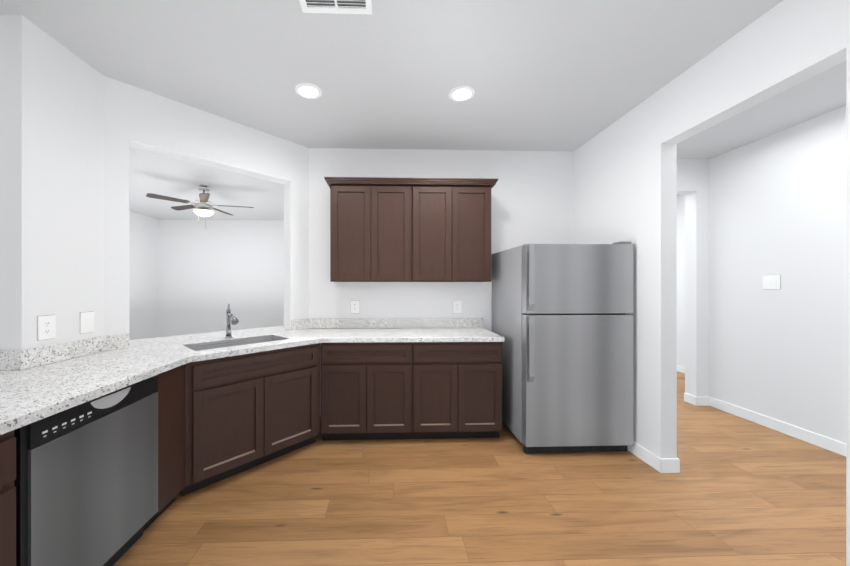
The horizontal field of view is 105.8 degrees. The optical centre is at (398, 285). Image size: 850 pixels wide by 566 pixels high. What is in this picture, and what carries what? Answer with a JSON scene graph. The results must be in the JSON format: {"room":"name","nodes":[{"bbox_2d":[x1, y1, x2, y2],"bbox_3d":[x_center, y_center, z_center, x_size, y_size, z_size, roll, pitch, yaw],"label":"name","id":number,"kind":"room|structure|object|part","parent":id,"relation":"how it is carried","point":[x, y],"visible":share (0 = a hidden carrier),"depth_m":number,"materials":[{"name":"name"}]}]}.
{"room":"kitchen","nodes":[
{"label":"kitchen","id":0,"kind":"room"},
{"bbox_2d":[0,0,845,219],"bbox_3d":[-0.283,-1.490,2.901,9.820,0.120,8.630,0,0,-2],"label":"ceiling","id":1,"kind":"structure","parent":0,"point":[554,75],"depth_m":2.12,"materials":[{"name":"white paint"}]},
{"bbox_2d":[146,185,253,228],"bbox_3d":[-2.771,-1.120,4.635,1.273,0.619,1.252,0,0,-2],"label":"ceiling fan","id":2,"kind":"object","parent":1,"relation":"hanging from","point":[204,205],"visible":1,"depth_m":4.52,"materials":[{"name":"silver metal"}]},
{"bbox_2d":[295,83,321,98],"bbox_3d":[-0.656,-1.426,2.355,0.190,0.006,0.190,0,0,-2],"label":"recessed light","id":3,"kind":"object","parent":1,"relation":"in","point":[308,90],"visible":1,"depth_m":2.35,"materials":[{"name":"white"}]},
{"bbox_2d":[299,0,371,13],"bbox_3d":[-0.312,-1.425,1.565,0.360,0.009,0.220,0,0,-2],"label":"ceiling vent","id":4,"kind":"object","parent":1,"relation":"in","point":[341,6],"visible":1,"depth_m":1.64,"materials":[{"name":"white metal"}]},
{"bbox_2d":[449,86,474,101],"bbox_3d":[0.473,-1.426,2.390,0.190,0.006,0.190,0,0,-2],"label":"recessed light","id":5,"kind":"object","parent":1,"relation":"in","point":[460,93],"visible":1,"depth_m":2.38,"materials":[{"name":"white"}]},
{"bbox_2d":[0,0,849,565],"bbox_3d":[-0.283,-0.040,2.902,9.820,2.780,8.630,0,0,-2],"label":"wall","id":6,"kind":"structure","parent":0,"point":[720,238],"depth_m":2.74,"materials":[{"name":"white paint"}]},
{"bbox_2d":[37,315,55,340],"bbox_3d":[-1.986,0.235,1.813,0.008,0.137,0.095,0,0,-2],"label":"electrical outlet","id":7,"kind":"object","parent":6,"relation":"attached to","point":[46,326],"visible":1,"depth_m":1.81,"materials":[{"name":"white plastic"}]},
{"bbox_2d":[80,311,93,333],"bbox_3d":[-1.993,0.235,2.058,0.010,0.137,0.095,0,0,-2],"label":"light switch","id":8,"kind":"object","parent":6,"relation":"attached to","point":[86,322],"visible":1,"depth_m":2.05,"materials":[{"name":"white plastic"}]},
{"bbox_2d":[0,318,482,369],"bbox_3d":[-0.642,0.389,2.522,3.120,0.101,1.620,0,0,-2],"label":"backsplash","id":9,"kind":"structure","parent":6,"relation":"attached to","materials":[{"name":"stone"}]},
{"bbox_2d":[328,181,379,281],"bbox_3d":[-0.420,-0.508,3.171,0.443,0.936,0.337,0,0,-2],"label":"upper cabinet","id":10,"kind":"object","parent":6,"relation":"attached to","point":[354,205],"depth_m":3.01,"materials":[{"name":"brown wood"}]},
{"bbox_2d":[351,300,359,313],"bbox_3d":[-0.447,0.220,3.337,0.095,0.137,0.008,0,0,-2],"label":"electrical outlet","id":11,"kind":"object","parent":6,"relation":"attached to","point":[355,306],"visible":1,"depth_m":3.33,"materials":[{"name":"white plastic"}]},
{"bbox_2d":[380,181,419,281],"bbox_3d":[-0.064,-0.508,3.182,0.513,0.936,0.337,0,0,-2],"label":"upper cabinet","id":12,"kind":"object","parent":6,"relation":"attached to","point":[383,229],"depth_m":3.02,"materials":[{"name":"brown wood"}]},
{"bbox_2d":[420,181,459,281],"bbox_3d":[0.309,-0.508,3.194,0.513,0.936,0.337,0,0,-2],"label":"door","id":13,"kind":"structure","parent":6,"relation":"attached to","point":[439,200],"depth_m":3.03,"materials":[{"name":"brown wood"}]},
{"bbox_2d":[453,300,461,312],"bbox_3d":[0.623,0.220,3.370,0.095,0.137,0.008,0,0,-2],"label":"electrical outlet","id":14,"kind":"object","parent":6,"relation":"attached to","point":[457,306],"visible":1,"depth_m":3.37,"materials":[{"name":"white plastic"}]},
{"bbox_2d":[460,181,495,281],"bbox_3d":[0.664,-0.508,3.205,0.443,0.936,0.337,0,0,-2],"label":"upper cabinet","id":15,"kind":"object","parent":6,"relation":"attached to","point":[475,196],"depth_m":3.05,"materials":[{"name":"brown wood"}]},
{"bbox_2d":[628,441,667,472],"bbox_3d":[1.892,1.300,2.860,0.034,0.100,1.099,0,0,-2],"label":"baseboard","id":16,"kind":"structure","parent":6,"relation":"attached to","point":[664,465],"depth_m":2.41,"materials":[{"name":"white wood"}]},
{"bbox_2d":[668,458,679,472],"bbox_3d":[2.009,1.300,2.945,0.014,0.100,1.264,0,0,-2],"label":"baseboard","id":17,"kind":"structure","parent":6,"relation":"attached to","point":[673,463],"depth_m":2.31,"materials":[{"name":"white wood"}]},
{"bbox_2d":[677,365,684,372],"bbox_3d":[4.420,1.300,4.918,0.014,0.100,2.250,0,0,-2],"label":"baseboard","id":18,"kind":"structure","parent":6,"relation":"attached to","point":[681,369],"depth_m":5.00,"materials":[{"name":"white"}]},
{"bbox_2d":[763,275,780,288],"bbox_3d":[3.529,-0.035,3.034,0.010,0.137,0.141,0,0,-2],"label":"light switch","id":19,"kind":"object","parent":6,"relation":"attached to","point":[771,281],"visible":1,"depth_m":3.03,"materials":[{"name":"white plastic"}]},
{"bbox_2d":[704,397,845,455],"bbox_3d":[3.569,1.300,1.265,0.040,0.100,4.720,0,0,-2],"label":"baseboard","id":20,"kind":"structure","parent":6,"relation":"attached to","point":[838,447],"depth_m":2.95,"materials":[{"name":"white wood"}]},
{"bbox_2d":[113,371,845,565],"bbox_3d":[-0.283,1.400,2.902,9.820,0.100,8.630,0,0,-2],"label":"floor","id":21,"kind":"structure","parent":0,"point":[737,491],"depth_m":1.95,"materials":[{"name":"brown wood"}]},
{"bbox_2d":[0,430,15,565],"bbox_3d":[-1.582,0.918,0.733,0.620,0.865,0.695,0,0,-2],"label":"base cabinet","id":22,"kind":"object","parent":21,"relation":"on","point":[7,500],"visible":0.85,"depth_m":1.05,"materials":[{"name":"brown wood"}]},
{"bbox_2d":[14,375,157,565],"bbox_3d":[-1.631,0.918,1.418,0.665,0.864,0.648,0,0,-2],"label":"dishwasher","id":23,"kind":"object","parent":21,"relation":"on","point":[86,483],"visible":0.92,"depth_m":1.35,"materials":[{"name":"silver metal"}]},
{"bbox_2d":[143,517,157,531],"bbox_3d":[-1.692,1.303,1.887,0.580,0.094,0.272,0,0,-2],"label":"toe kick","id":24,"kind":"object","parent":21,"relation":"on","point":[146,525],"depth_m":1.80,"materials":[{"name":"black"}]},
{"bbox_2d":[152,364,184,517],"bbox_3d":[-1.337,0.871,1.882,0.020,0.770,0.240,0,0,-2],"label":"cabinet filler","id":25,"kind":"object","parent":21,"relation":"on","point":[171,434],"depth_m":1.88,"materials":[{"name":"brown wood"}]},
{"bbox_2d":[180,343,319,495],"bbox_3d":[-1.208,0.917,2.562,0.624,0.865,0.979,0,0,43],"label":"base cabinet","id":26,"kind":"object","parent":21,"relation":"on","point":[244,412],"visible":0.9,"depth_m":2.27,"materials":[{"name":"brown wood"}]},
{"bbox_2d":[0,304,503,434],"bbox_3d":[-0.722,0.417,2.038,3.311,0.533,3.251,0,0,-2],"label":"countertop","id":27,"kind":"structure","parent":26,"relation":"on","point":[39,383],"depth_m":2.06,"materials":[{"name":"stone"}]},
{"bbox_2d":[225,304,238,338],"bbox_3d":[-1.381,0.295,2.657,0.198,0.288,0.060,0,0,43],"label":"faucet","id":28,"kind":"object","parent":27,"relation":"on","point":[230,318],"depth_m":2.68,"materials":[{"name":"silver metal"}]},
{"bbox_2d":[183,335,288,350],"bbox_3d":[-1.256,0.564,2.539,0.337,0.241,0.697,0,0,43],"label":"sink","id":29,"kind":"object","parent":27,"relation":"in","point":[199,346],"depth_m":2.64,"materials":[{"name":"silver metal"}]},
{"bbox_2d":[321,342,420,439],"bbox_3d":[-0.242,0.918,3.031,0.850,0.864,0.626,0,0,-2],"label":"base cabinet","id":30,"kind":"object","parent":21,"relation":"on","point":[406,390],"depth_m":2.73,"materials":[{"name":"brown wood"}]},
{"bbox_2d":[421,342,501,438],"bbox_3d":[0.467,0.917,3.053,0.850,0.864,0.626,0,0,-2],"label":"base cabinet","id":31,"kind":"object","parent":21,"relation":"on","point":[461,382],"depth_m":2.75,"materials":[{"name":"brown wood"}]},
{"bbox_2d":[492,242,632,452],"bbox_3d":[1.423,0.499,2.932,0.863,1.702,0.874,0,0,-2],"label":"refrigerator","id":32,"kind":"object","parent":21,"relation":"on","point":[562,323],"visible":0.98,"depth_m":2.53,"materials":[{"name":"silver metal"}]},
{"bbox_3d":[1.038,0.216,2.500,0.042,1.068,0.034,0,0,-2],"label":"handle","id":33,"kind":"part","parent":32,"relation":"part of","materials":[{"name":"silver metal"}]}
]}

